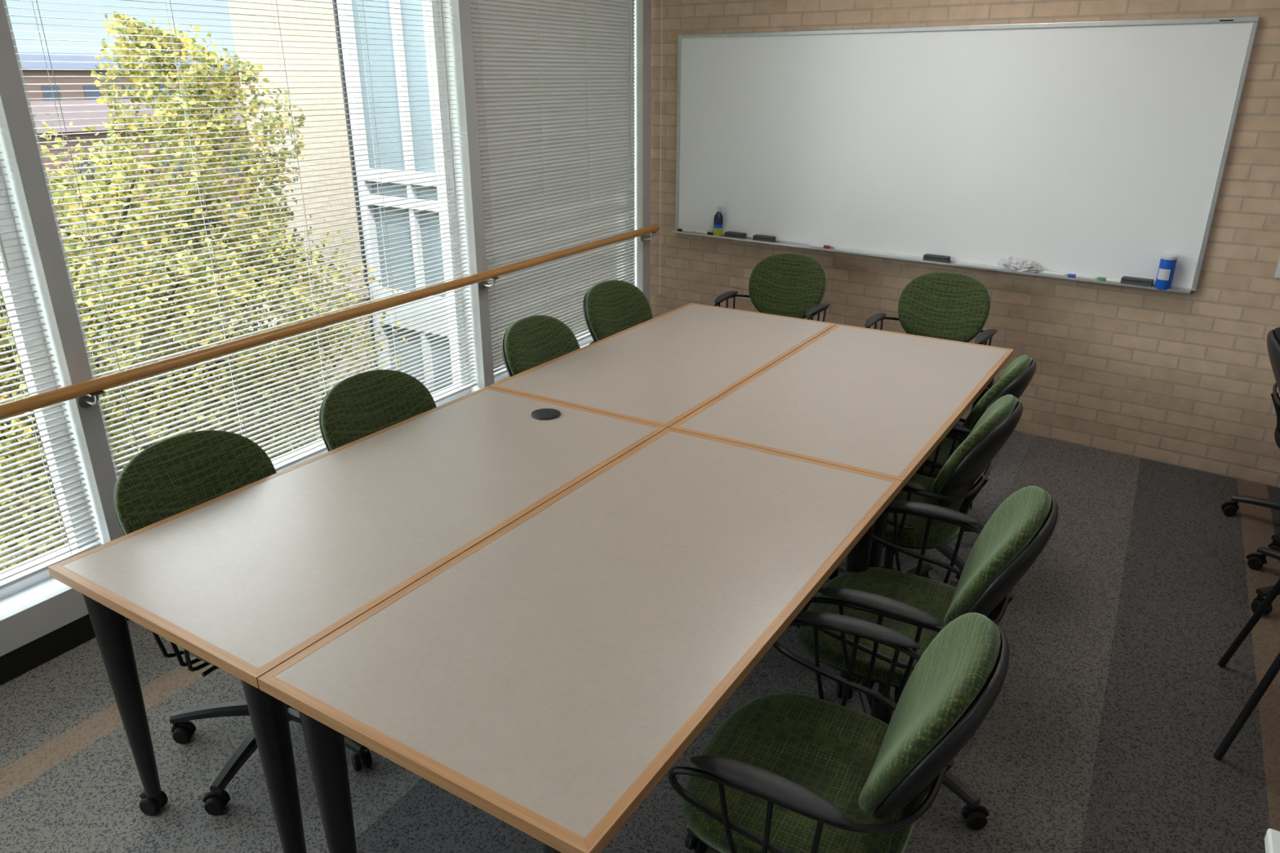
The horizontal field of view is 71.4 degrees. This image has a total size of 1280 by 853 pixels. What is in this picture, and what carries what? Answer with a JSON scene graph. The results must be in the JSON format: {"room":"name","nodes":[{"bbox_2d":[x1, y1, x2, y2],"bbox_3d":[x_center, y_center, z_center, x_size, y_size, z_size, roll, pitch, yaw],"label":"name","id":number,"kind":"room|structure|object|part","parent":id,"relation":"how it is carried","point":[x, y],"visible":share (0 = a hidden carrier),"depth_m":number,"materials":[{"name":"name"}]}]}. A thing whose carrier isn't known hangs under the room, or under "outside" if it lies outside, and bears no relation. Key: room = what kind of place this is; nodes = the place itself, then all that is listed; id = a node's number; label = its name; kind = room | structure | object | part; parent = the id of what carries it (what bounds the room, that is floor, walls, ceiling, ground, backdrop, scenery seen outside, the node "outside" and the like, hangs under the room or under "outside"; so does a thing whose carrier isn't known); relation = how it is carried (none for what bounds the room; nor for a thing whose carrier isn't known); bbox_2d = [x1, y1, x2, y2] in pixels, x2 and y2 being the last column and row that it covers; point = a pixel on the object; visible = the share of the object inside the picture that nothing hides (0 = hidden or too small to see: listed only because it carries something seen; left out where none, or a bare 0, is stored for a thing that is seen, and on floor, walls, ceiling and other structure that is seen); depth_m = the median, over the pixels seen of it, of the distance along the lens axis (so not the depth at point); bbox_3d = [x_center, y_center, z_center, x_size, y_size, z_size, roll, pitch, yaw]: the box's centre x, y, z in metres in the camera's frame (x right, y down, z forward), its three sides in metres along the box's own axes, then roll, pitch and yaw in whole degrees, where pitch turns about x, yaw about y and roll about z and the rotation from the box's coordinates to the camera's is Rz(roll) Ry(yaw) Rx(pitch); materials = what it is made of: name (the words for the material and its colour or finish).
{"room":"conference room","nodes":[
{"label":"conference room","id":0,"kind":"room"},
{"bbox_2d":[0,340,593,656],"bbox_3d":[-1.695,0.431,3.496,0.250,0.215,6.633,12,25,28],"label":"window sill","id":1,"kind":"structure","parent":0,"point":[28,615],"depth_m":2.88,"materials":[{"name":"white paint"}]},
{"bbox_2d":[0,168,95,599],"bbox_3d":[-2.658,-0.209,1.549,0.060,2.405,2.891,12,25,28],"label":"window","id":2,"kind":"structure","parent":1,"relation":"in","point":[10,590],"depth_m":2.85,"materials":[{"name":"white paint"}]},
{"bbox_2d":[0,277,61,403],"bbox_3d":[-1.908,-0.266,2.715,0.038,0.355,0.181,12,25,28],"label":"blind","id":3,"kind":"object","parent":2,"relation":"attached to","point":[29,285],"depth_m":2.74,"materials":[{"name":"white paint"}]},
{"bbox_3d":[-2.586,-0.211,1.500,0.029,2.275,2.668,12,25,28],"label":"ladder cord","id":4,"kind":"part","parent":3,"relation":"part of","materials":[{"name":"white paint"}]},
{"bbox_2d":[0,402,102,590],"bbox_3d":[-1.943,0.213,2.838,0.038,0.527,0.323,12,25,28],"label":"blind","id":5,"kind":"object","parent":2,"relation":"attached to","point":[22,576],"depth_m":2.87,"materials":[{"name":"white paint"}]},
{"bbox_3d":[-2.585,0.858,1.921,0.024,0.012,2.866,12,25,28],"label":"rail","id":6,"kind":"part","parent":5,"relation":"part of","materials":[{"name":"white paint"}]},
{"bbox_2d":[0,0,124,544],"bbox_3d":[-1.849,-0.663,2.699,0.132,2.405,0.066,13,25,30],"label":"window frame","id":7,"kind":"structure","parent":1,"relation":"attached to","point":[20,155],"depth_m":2.74,"materials":[{"name":"white paint"}]},
{"bbox_2d":[0,613,129,685],"bbox_3d":[-1.605,0.505,3.464,0.020,0.100,6.625,12,25,28],"label":"baseboard","id":8,"kind":"structure","parent":1,"relation":"attached to","point":[49,646],"depth_m":2.91,"materials":[{"name":"black rubber"}]},
{"bbox_2d":[2,0,470,476],"bbox_3d":[-1.412,-0.992,3.532,0.060,2.405,1.919,12,25,28],"label":"window","id":9,"kind":"structure","parent":1,"relation":"in","point":[430,60],"depth_m":4.19,"materials":[{"name":"white paint"}]},
{"bbox_2d":[4,0,477,479],"bbox_3d":[-1.336,-1.001,3.477,0.038,2.328,1.894,12,25,28],"label":"blind","id":10,"kind":"object","parent":9,"relation":"attached to","point":[282,465],"visible":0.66,"depth_m":3.42,"materials":[{"name":"white paint"}]},
{"bbox_3d":[-1.340,0.076,3.904,0.024,0.012,1.894,12,25,28],"label":"rail","id":11,"kind":"part","parent":10,"relation":"part of","materials":[{"name":"white metal"}]},
{"bbox_2d":[441,0,494,393],"bbox_3d":[-0.846,-1.293,4.296,0.133,2.405,0.077,13,25,30],"label":"window frame","id":12,"kind":"structure","parent":1,"relation":"attached to","point":[460,29],"depth_m":4.29,"materials":[{"name":"white paint"}]},
{"bbox_2d":[493,162,628,383],"bbox_3d":[-0.494,-1.569,4.994,0.060,2.405,1.571,12,25,28],"label":"window","id":13,"kind":"structure","parent":1,"relation":"in","point":[501,377],"depth_m":5.58,"materials":[{"name":"white paint"}]},
{"bbox_2d":[470,0,635,377],"bbox_3d":[-0.418,-1.578,4.939,0.038,2.328,1.546,12,25,28],"label":"blind","id":14,"kind":"object","parent":13,"relation":"attached to","point":[554,79],"visible":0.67,"depth_m":4.89,"materials":[{"name":"white paint"}]},
{"bbox_3d":[-0.421,-0.501,5.366,0.024,0.012,1.546,12,25,28],"label":"rail","id":15,"kind":"part","parent":14,"relation":"part of","materials":[{"name":"white paint"}]},
{"bbox_2d":[0,224,659,419],"bbox_3d":[-1.476,-0.278,3.289,0.101,0.110,6.174,12,25,28],"label":"handrail","id":16,"kind":"object","parent":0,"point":[86,390],"visible":1,"depth_m":3.31,"materials":[{"name":"brown wood"}]},
{"bbox_2d":[0,421,1279,852],"bbox_3d":[0.331,1.045,2.432,5.350,0.150,7.129,13,25,30],"label":"floor","id":17,"kind":"structure","parent":0,"point":[1111,713],"depth_m":2.63,"materials":[{"name":"carpet"}]},
{"bbox_2d":[113,430,372,815],"bbox_3d":[-1.031,0.488,2.457,0.665,0.865,0.649,13,25,30],"label":"office chair","id":18,"kind":"object","parent":17,"relation":"on","point":[174,475],"visible":0.28,"depth_m":2.43,"materials":[{"name":"green fabric"}]},
{"bbox_3d":[-1.068,0.419,2.449,0.462,0.286,0.563,13,25,30],"label":"arm frame","id":19,"kind":"part","parent":18,"relation":"part of","materials":[{"name":"black metal"}]},
{"bbox_3d":[-1.027,0.492,2.449,0.450,0.072,0.486,13,25,30],"label":"seat","id":20,"kind":"part","parent":18,"relation":"part of","materials":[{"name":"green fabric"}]},
{"bbox_2d":[114,430,276,534],"bbox_3d":[-1.221,0.210,2.470,0.185,0.357,0.444,13,25,30],"label":"backrest cushion","id":21,"kind":"object","parent":18,"relation":"on","point":[174,475],"depth_m":2.43,"materials":[{"name":"green fabric"}]},
{"bbox_2d":[48,386,666,852],"bbox_3d":[-0.639,0.503,2.594,0.761,0.741,1.515,13,25,30],"label":"conference table","id":22,"kind":"object","parent":17,"relation":"on","point":[245,580],"visible":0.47,"depth_m":2.18,"materials":[{"name":"beige laminate"}]},
{"bbox_3d":[-1.260,0.648,2.189,0.086,0.648,0.086,13,25,30],"label":"leg","id":23,"kind":"part","parent":22,"relation":"part of","materials":[{"name":"black metal"}]},
{"bbox_3d":[-0.761,0.764,1.895,0.086,0.648,0.086,13,25,30],"label":"leg","id":24,"kind":"part","parent":22,"relation":"part of","materials":[{"name":"black metal"}]},
{"bbox_3d":[-0.639,0.175,2.465,0.761,0.025,1.515,13,25,30],"label":"edge trim","id":25,"kind":"part","parent":22,"relation":"part of","materials":[{"name":"brown wood"}]},
{"bbox_2d":[318,369,436,451],"bbox_3d":[-0.699,0.277,2.992,0.619,0.865,0.641,14,26,32],"label":"office chair","id":26,"kind":"object","parent":17,"relation":"on","point":[359,406],"visible":0.09,"depth_m":2.94,"materials":[{"name":"green fabric"}]},
{"bbox_2d":[501,315,580,377],"bbox_3d":[-0.223,0.014,3.658,0.661,0.865,0.637,12,25,28],"label":"office chair","id":27,"kind":"object","parent":17,"relation":"on","point":[530,342],"visible":0.09,"depth_m":3.63,"materials":[{"name":"green fabric"}]},
{"bbox_2d":[257,427,902,852],"bbox_3d":[0.008,0.655,2.215,0.761,0.735,1.515,13,25,30],"label":"conference table","id":28,"kind":"object","parent":17,"relation":"on","point":[548,676],"visible":0.85,"depth_m":1.80,"materials":[{"name":"beige laminate"}]},
{"bbox_3d":[-0.614,0.798,1.809,0.086,0.648,0.086,13,25,30],"label":"leg","id":29,"kind":"part","parent":28,"relation":"part of","materials":[{"name":"black metal"}]},
{"bbox_3d":[-0.114,0.913,1.515,0.086,0.648,0.086,13,25,30],"label":"leg","id":30,"kind":"part","parent":28,"relation":"part of","materials":[{"name":"black metal"}]},
{"bbox_3d":[0.629,0.482,2.609,0.086,0.648,0.086,13,25,30],"label":"leg","id":31,"kind":"part","parent":28,"relation":"part of","materials":[{"name":"black metal"}]},
{"bbox_2d":[582,280,653,344],"bbox_3d":[0.075,-0.238,4.298,0.656,0.865,0.638,16,26,34],"label":"office chair","id":32,"kind":"object","parent":17,"relation":"on","point":[611,307],"visible":0.16,"depth_m":4.27,"materials":[{"name":"green fabric"}]},
{"bbox_2d":[488,302,836,427],"bbox_3d":[0.173,0.034,3.789,0.761,0.735,1.515,13,25,30],"label":"conference table","id":33,"kind":"object","parent":17,"relation":"on","point":[660,370],"visible":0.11,"depth_m":3.49,"materials":[{"name":"beige laminate"}]},
{"bbox_2d":[714,253,831,321],"bbox_3d":[0.694,-0.469,4.881,0.626,0.867,0.650,13,25,30],"label":"office chair","id":34,"kind":"object","parent":17,"relation":"on","point":[791,285],"visible":0.38,"depth_m":4.92,"materials":[{"name":"green fabric"}]},
{"bbox_3d":[0.479,-0.724,4.920,0.055,0.028,0.290,13,25,30],"label":"armrest","id":35,"kind":"part","parent":34,"relation":"part of","materials":[{"name":"black plastic"}]},
{"bbox_3d":[0.726,-0.540,4.874,0.563,0.286,0.462,13,25,30],"label":"arm frame","id":36,"kind":"part","parent":34,"relation":"part of","materials":[{"name":"black metal"}]},
{"bbox_2d":[748,253,826,319],"bbox_3d":[0.823,-0.770,4.948,0.444,0.357,0.185,13,25,30],"label":"backrest cushion","id":37,"kind":"object","parent":34,"relation":"on","point":[784,284],"depth_m":4.92,"materials":[{"name":"green fabric"}]},
{"bbox_3d":[0.932,-0.620,4.654,0.055,0.028,0.290,13,25,30],"label":"armrest","id":38,"kind":"part","parent":34,"relation":"part of","materials":[{"name":"black plastic"}]},
{"bbox_2d":[667,611,1009,852],"bbox_3d":[0.357,0.731,1.839,0.647,0.864,0.624,11,24,26],"label":"office chair","id":39,"kind":"object","parent":17,"relation":"on","point":[783,772],"visible":0.98,"depth_m":1.68,"materials":[{"name":"green fabric"}]},
{"bbox_3d":[0.218,0.615,1.530,0.290,0.028,0.055,11,24,26],"label":"armrest","id":40,"kind":"part","parent":39,"relation":"part of","materials":[{"name":"black plastic"}]},
{"bbox_3d":[0.336,0.734,1.835,0.450,0.072,0.486,11,24,26],"label":"seat","id":41,"kind":"part","parent":39,"relation":"part of","materials":[{"name":"green fabric"}]},
{"bbox_3d":[0.472,0.442,1.969,0.290,0.028,0.055,11,24,26],"label":"armrest","id":42,"kind":"part","parent":39,"relation":"part of","materials":[{"name":"black plastic"}]},
{"bbox_2d":[858,612,1000,813],"bbox_3d":[0.538,0.537,1.641,0.185,0.357,0.444,11,24,26],"label":"backrest cushion","id":43,"kind":"object","parent":39,"relation":"on","point":[953,687],"depth_m":1.50,"materials":[{"name":"green fabric"}]},
{"bbox_2d":[668,324,1013,568],"bbox_3d":[0.819,0.183,3.409,0.761,0.735,1.515,13,25,30],"label":"conference table","id":44,"kind":"object","parent":17,"relation":"on","point":[880,402],"visible":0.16,"depth_m":3.08,"materials":[{"name":"beige laminate"}]},
{"bbox_3d":[0.819,-0.147,3.279,0.761,0.025,1.515,13,25,30],"label":"edge trim","id":45,"kind":"part","parent":44,"relation":"part of","materials":[{"name":"brown wood"}]},
{"bbox_3d":[0.698,0.442,2.709,0.086,0.648,0.086,13,25,30],"label":"leg","id":46,"kind":"part","parent":44,"relation":"part of","materials":[{"name":"black metal"}]},
{"bbox_3d":[1.441,0.010,3.803,0.086,0.648,0.086,13,25,30],"label":"leg","id":47,"kind":"part","parent":44,"relation":"part of","materials":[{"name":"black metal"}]},
{"bbox_2d":[796,394,1022,628],"bbox_3d":[0.879,0.279,2.976,0.624,0.872,0.642,13,25,30],"label":"office chair","id":48,"kind":"object","parent":17,"relation":"on","point":[963,467],"visible":0.53,"depth_m":2.72,"materials":[{"name":"green fabric"}]},
{"bbox_3d":[0.722,0.148,2.693,0.290,0.028,0.055,13,25,30],"label":"armrest","id":49,"kind":"part","parent":48,"relation":"part of","materials":[{"name":"black plastic"}]},
{"bbox_3d":[0.856,0.270,2.990,0.450,0.072,0.486,13,25,30],"label":"seat","id":50,"kind":"part","parent":48,"relation":"part of","materials":[{"name":"green fabric"}]},
{"bbox_3d":[0.897,0.216,2.941,0.462,0.286,0.563,13,25,30],"label":"arm frame","id":51,"kind":"part","parent":48,"relation":"part of","materials":[{"name":"black metal"}]},
{"bbox_3d":[1.008,-0.018,3.114,0.290,0.028,0.055,13,25,30],"label":"armrest","id":52,"kind":"part","parent":48,"relation":"part of","materials":[{"name":"black plastic"}]},
{"bbox_2d":[931,394,1017,503],"bbox_3d":[1.050,0.078,2.783,0.185,0.357,0.444,13,25,30],"label":"backrest cushion","id":53,"kind":"object","parent":48,"relation":"on","point":[995,426],"depth_m":2.63,"materials":[{"name":"green fabric"}]},
{"bbox_2d":[798,485,1058,830],"bbox_3d":[0.666,0.533,2.337,0.661,0.867,0.644,11,24,26],"label":"office chair","id":54,"kind":"object","parent":17,"relation":"on","point":[915,606],"visible":0.66,"depth_m":2.19,"materials":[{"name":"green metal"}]},
{"bbox_3d":[0.666,0.525,2.355,0.450,0.072,0.486,11,24,26],"label":"seat","id":55,"kind":"part","parent":54,"relation":"part of","materials":[{"name":"green fabric"}]},
{"bbox_3d":[0.548,0.407,2.050,0.290,0.028,0.055,11,24,26],"label":"armrest","id":56,"kind":"part","parent":54,"relation":"part of","materials":[{"name":"black plastic"}]},
{"bbox_3d":[0.709,0.471,2.309,0.462,0.286,0.563,11,24,26],"label":"arm frame","id":57,"kind":"part","parent":54,"relation":"part of","materials":[{"name":"black metal"}]},
{"bbox_3d":[0.802,0.234,2.489,0.290,0.028,0.055,11,24,26],"label":"armrest","id":58,"kind":"part","parent":54,"relation":"part of","materials":[{"name":"black plastic"}]},
{"bbox_2d":[943,485,1051,626],"bbox_3d":[0.868,0.328,2.161,0.185,0.357,0.444,11,24,26],"label":"backrest cushion","id":59,"kind":"object","parent":54,"relation":"on","point":[1020,529],"depth_m":2.01,"materials":[{"name":"green fabric"}]},
{"bbox_2d":[864,271,997,346],"bbox_3d":[1.425,-0.275,4.387,0.640,0.867,0.644,14,26,32],"label":"office chair","id":60,"kind":"object","parent":17,"relation":"on","point":[951,306],"visible":0.34,"depth_m":4.44,"materials":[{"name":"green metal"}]},
{"bbox_3d":[1.179,-0.541,4.453,0.055,0.028,0.290,14,26,32],"label":"armrest","id":61,"kind":"part","parent":60,"relation":"part of","materials":[{"name":"black plastic"}]},
{"bbox_3d":[1.423,-0.353,4.399,0.563,0.286,0.462,14,26,32],"label":"arm frame","id":62,"kind":"part","parent":60,"relation":"part of","materials":[{"name":"black metal"}]},
{"bbox_2d":[897,271,991,342],"bbox_3d":[1.524,-0.582,4.469,0.444,0.357,0.185,14,26,32],"label":"backrest cushion","id":63,"kind":"object","parent":60,"relation":"on","point":[951,306],"depth_m":4.44,"materials":[{"name":"green fabric"}]},
{"bbox_3d":[1.622,-0.430,4.172,0.055,0.028,0.290,14,26,32],"label":"armrest","id":64,"kind":"part","parent":60,"relation":"part of","materials":[{"name":"black plastic"}]},
{"bbox_2d":[883,355,1036,581],"bbox_3d":[1.120,0.099,3.466,0.664,0.847,0.645,13,25,30],"label":"office chair","id":65,"kind":"object","parent":17,"relation":"on","point":[1015,378],"visible":0.17,"depth_m":3.13,"materials":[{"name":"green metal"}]},
{"bbox_3d":[1.112,0.107,3.471,0.450,0.072,0.486,13,25,30],"label":"seat","id":66,"kind":"part","parent":65,"relation":"part of","materials":[{"name":"green fabric"}]},
{"bbox_3d":[1.153,0.053,3.422,0.462,0.286,0.563,13,25,30],"label":"arm frame","id":67,"kind":"part","parent":65,"relation":"part of","materials":[{"name":"black metal"}]},
{"bbox_2d":[958,355,1031,444],"bbox_3d":[1.305,-0.085,3.264,0.185,0.357,0.444,13,25,30],"label":"backrest cushion","id":68,"kind":"object","parent":65,"relation":"on","point":[1015,378],"depth_m":3.09,"materials":[{"name":"green fabric"}]},
{"bbox_2d":[1213,577,1279,759],"bbox_3d":[1.987,0.513,2.413,0.561,0.848,0.522,13,25,30],"label":"chair","id":69,"kind":"object","parent":17,"relation":"on","point":[1274,668],"visible":1,"depth_m":2.48,"materials":[{"name":"black metal"}]},
{"bbox_3d":[1.683,0.728,2.424,0.138,0.442,0.022,0,22,1],"label":"leg","id":70,"kind":"part","parent":69,"relation":"part of","materials":[{"name":"black metal"}]},
{"bbox_3d":[1.919,0.591,2.770,0.022,0.442,0.138,-11,24,-25],"label":"leg","id":71,"kind":"part","parent":69,"relation":"part of","materials":[{"name":"black metal"}]},
{"bbox_2d":[1220,327,1279,551],"bbox_3d":[2.802,0.057,3.568,0.654,0.847,0.642,12,25,28],"label":"office chair","id":72,"kind":"object","parent":17,"relation":"on","point":[1229,508],"visible":0.94,"depth_m":3.60,"materials":[{"name":"black fabric"}]},
{"bbox_3d":[2.759,0.004,3.543,0.462,0.286,0.563,12,25,28],"label":"arm frame","id":73,"kind":"part","parent":72,"relation":"part of","materials":[{"name":"black metal"}]},
{"bbox_3d":[2.801,0.076,3.545,0.450,0.072,0.486,12,25,28],"label":"seat","id":74,"kind":"part","parent":72,"relation":"part of","materials":[{"name":"fabric"}]},
{"bbox_2d":[1274,327,1279,343],"bbox_3d":[2.603,-0.202,3.559,0.185,0.357,0.444,12,25,28],"label":"backrest cushion","id":75,"kind":"object","parent":72,"relation":"on","point":[1277,331],"depth_m":3.50,"materials":[{"name":"black fabric"}]},
{"bbox_2d":[1245,546,1279,613],"bbox_3d":[2.523,0.258,3.061,0.680,0.847,0.639,16,26,34],"label":"office chair","id":76,"kind":"object","parent":17,"relation":"on","point":[1255,561],"visible":0.8,"depth_m":3.40,"materials":[{"name":"black metal"}]},
{"bbox_2d":[1264,828,1279,852],"bbox_3d":[1.085,1.127,1.030,0.720,0.725,0.720,12,25,28],"label":"side table","id":77,"kind":"object","parent":17,"relation":"on","point":[1272,839],"visible":1,"depth_m":1.33,"materials":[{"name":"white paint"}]},
{"bbox_2d":[650,0,1279,488],"bbox_3d":[2.105,-1.284,4.382,5.234,2.750,0.219,15,26,34],"label":"wall","id":78,"kind":"structure","parent":0,"point":[1182,380],"depth_m":4.40,"materials":[{"name":"beige brick"}]},
{"bbox_2d":[628,0,651,306],"bbox_3d":[-0.010,-1.818,5.626,0.133,2.405,0.097,13,25,30],"label":"window frame","id":79,"kind":"structure","parent":78,"relation":"attached to","point":[642,9],"depth_m":5.59,"materials":[{"name":"white paint"}]},
{"bbox_2d":[671,16,1259,293],"bbox_3d":[1.380,-1.471,4.683,2.912,1.154,0.092,15,26,34],"label":"whiteboard","id":80,"kind":"object","parent":78,"relation":"attached to","point":[1096,148],"visible":0.95,"depth_m":4.49,"materials":[{"name":"ceramic"}]},
{"bbox_2d":[676,228,695,232],"bbox_3d":[0.292,-1.239,5.633,0.126,0.017,0.018,12,25,29],"label":"marker","id":81,"kind":"object","parent":80,"relation":"on","point":[677,229],"visible":1,"depth_m":5.63,"materials":[{"name":"white plastic"}]},
{"bbox_2d":[695,230,713,235],"bbox_3d":[0.402,-1.209,5.557,0.126,0.017,0.018,17,27,37],"label":"marker","id":82,"kind":"object","parent":80,"relation":"on","point":[696,231],"visible":1,"depth_m":5.55,"materials":[{"name":"white plastic"}]},
{"bbox_2d":[713,205,723,235],"bbox_3d":[0.482,-1.263,5.471,0.057,0.180,0.057,-5,22,-12],"label":"spray bottle","id":83,"kind":"object","parent":80,"relation":"on","point":[718,218],"visible":1,"depth_m":5.45,"materials":[{"name":"blue plastic"}]},
{"bbox_2d":[724,231,746,239],"bbox_3d":[0.582,-1.166,5.428,0.132,0.032,0.048,15,26,34],"label":"eraser","id":84,"kind":"object","parent":80,"relation":"on","point":[730,234],"visible":1,"depth_m":5.40,"materials":[{"name":"grey fabric"}]},
{"bbox_2d":[752,234,775,242],"bbox_3d":[0.742,-1.122,5.316,0.132,0.032,0.048,15,26,34],"label":"eraser","id":85,"kind":"object","parent":80,"relation":"on","point":[757,237],"visible":1,"depth_m":5.29,"materials":[{"name":"grey fabric"}]},
{"bbox_2d":[808,244,830,248],"bbox_3d":[1.032,-1.036,5.117,0.126,0.017,0.018,12,25,29],"label":"marker","id":86,"kind":"object","parent":80,"relation":"on","point":[810,245],"visible":1,"depth_m":5.11,"materials":[{"name":"white plastic"}]},
{"bbox_2d":[671,230,1191,293],"bbox_3d":[1.371,-0.934,4.882,2.872,0.010,0.061,15,26,34],"label":"marker tray","id":87,"kind":"object","parent":80,"relation":"on","point":[1180,287],"depth_m":4.80,"materials":[{"name":"metal"}]},
{"bbox_2d":[922,253,950,262],"bbox_3d":[1.577,-0.893,4.733,0.132,0.032,0.048,15,26,34],"label":"eraser","id":88,"kind":"object","parent":80,"relation":"on","point":[944,259],"visible":1,"depth_m":4.71,"materials":[{"name":"grey fabric"}]},
{"bbox_2d":[997,256,1043,272],"bbox_3d":[1.918,-0.818,4.487,0.231,0.072,0.069,15,26,34],"label":"crumpled cloth","id":89,"kind":"object","parent":80,"relation":"on","point":[1012,264],"visible":1,"depth_m":4.48,"materials":[{"name":"white fabric"}]},
{"bbox_2d":[1039,270,1066,276],"bbox_3d":[2.044,-0.759,4.411,0.126,0.017,0.018,19,28,39],"label":"marker","id":90,"kind":"object","parent":80,"relation":"on","point":[1062,274],"visible":1,"depth_m":4.40,"materials":[{"name":"white plastic"}]},
{"bbox_2d":[1066,273,1096,279],"bbox_3d":[2.150,-0.730,4.337,0.126,0.017,0.018,13,25,30],"label":"marker","id":91,"kind":"object","parent":80,"relation":"on","point":[1069,275],"visible":1,"depth_m":4.33,"materials":[{"name":"white plastic"}]},
{"bbox_2d":[1097,276,1120,283],"bbox_3d":[2.259,-0.700,4.261,0.126,0.017,0.018,17,27,36],"label":"marker","id":92,"kind":"object","parent":80,"relation":"on","point":[1100,278],"visible":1,"depth_m":4.26,"materials":[{"name":"white plastic"}]},
{"bbox_2d":[1120,275,1154,287],"bbox_3d":[2.343,-0.683,4.198,0.132,0.032,0.048,15,26,34],"label":"eraser","id":93,"kind":"object","parent":80,"relation":"on","point":[1125,279],"visible":1,"depth_m":4.18,"materials":[{"name":"grey fabric"}]},
{"bbox_2d":[1154,253,1177,289],"bbox_3d":[2.427,-0.715,4.108,0.069,0.158,0.069,13,25,30],"label":"wipes canister","id":94,"kind":"object","parent":80,"relation":"on","point":[1167,264],"visible":1,"depth_m":4.08,"materials":[{"name":"blue plastic"}]},
{"bbox_3d":[2.406,-0.699,4.093,0.010,0.050,0.049,-19,28,-40],"label":"label panel","id":95,"kind":"part","parent":94,"relation":"part of","materials":[{"name":"white paper"}]},
{"bbox_3d":[2.427,-0.779,4.083,0.069,0.020,0.069,13,25,30],"label":"lid","id":96,"kind":"part","parent":94,"relation":"part of","materials":[{"name":"white plastic"}]},
{"bbox_2d":[1274,257,1279,278],"bbox_3d":[2.820,-0.695,3.882,0.068,0.100,0.012,15,26,34],"label":"wall plate","id":97,"kind":"object","parent":78,"relation":"attached to","point":[1277,271],"visible":1,"depth_m":3.90,"materials":[{"name":"white paint"}]},
{"bbox_3d":[0.332,-2.150,1.128,5.300,1.250,7.163,13,25,30],"label":"ceiling","id":98,"kind":"structure","parent":0,"visible":0},
{"bbox_3d":[-1.693,-1.966,2.549,0.430,0.130,6.620,13,25,30],"label":"trim","id":99,"kind":"structure","parent":98,"relation":"attached to","visible":0},
{"bbox_2d":[658,1,662,293],"bbox_3d":[0.129,-1.904,5.475,0.007,2.214,0.007,13,25,30],"label":"chain","id":100,"kind":"object","parent":99,"relation":"hanging from","point":[661,2],"visible":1,"depth_m":5.52,"materials":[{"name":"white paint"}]},
{"label":"outside","id":101,"kind":"structure","parent":0,"visible":0},
{"bbox_2d":[0,244,293,557],"bbox_3d":[-32.156,-14.034,54.457,126.000,0.200,180.000,13,25,30],"label":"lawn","id":102,"kind":"structure","parent":101,"point":[259,245],"depth_m":23.73,"materials":[{"name":"green plant"}]},
{"bbox_2d":[17,52,240,101],"bbox_3d":[-50.487,-26.709,74.625,21.000,8.600,53.000,13,25,30],"label":"building","id":103,"kind":"structure","parent":102,"relation":"on","point":[22,57],"depth_m":68.23,"materials":[{"name":"stone"}]},
{"bbox_2d":[29,97,262,261],"bbox_3d":[-24.062,-11.927,40.888,15.000,5.800,31.000,13,25,30],"label":"building","id":104,"kind":"structure","parent":102,"relation":"on","point":[77,108],"depth_m":35.08,"materials":[{"name":"brick"}]},
{"bbox_2d":[0,11,408,570],"bbox_3d":[-4.980,0.153,8.142,5.440,7.324,5.852,19,28,40],"label":"tree","id":105,"kind":"object","parent":102,"relation":"on","point":[120,16],"visible":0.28,"depth_m":7.79,"materials":[{"name":"green plant"}]},
{"bbox_2d":[227,0,617,447],"bbox_3d":[-0.242,-4.123,11.223,6.880,13.000,6.050,13,25,30],"label":"annex building","id":106,"kind":"structure","parent":102,"relation":"on","point":[349,64],"depth_m":9.89,"materials":[{"name":"beige concrete"}]},
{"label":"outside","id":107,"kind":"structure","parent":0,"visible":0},
{"bbox_2d":[4,296,276,443],"bbox_3d":[-13.675,-1.198,21.533,7.000,0.025,100.000,13,25,30],"label":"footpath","id":108,"kind":"structure","parent":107,"point":[264,305],"depth_m":26.11,"materials":[{"name":"concrete"}]}
]}

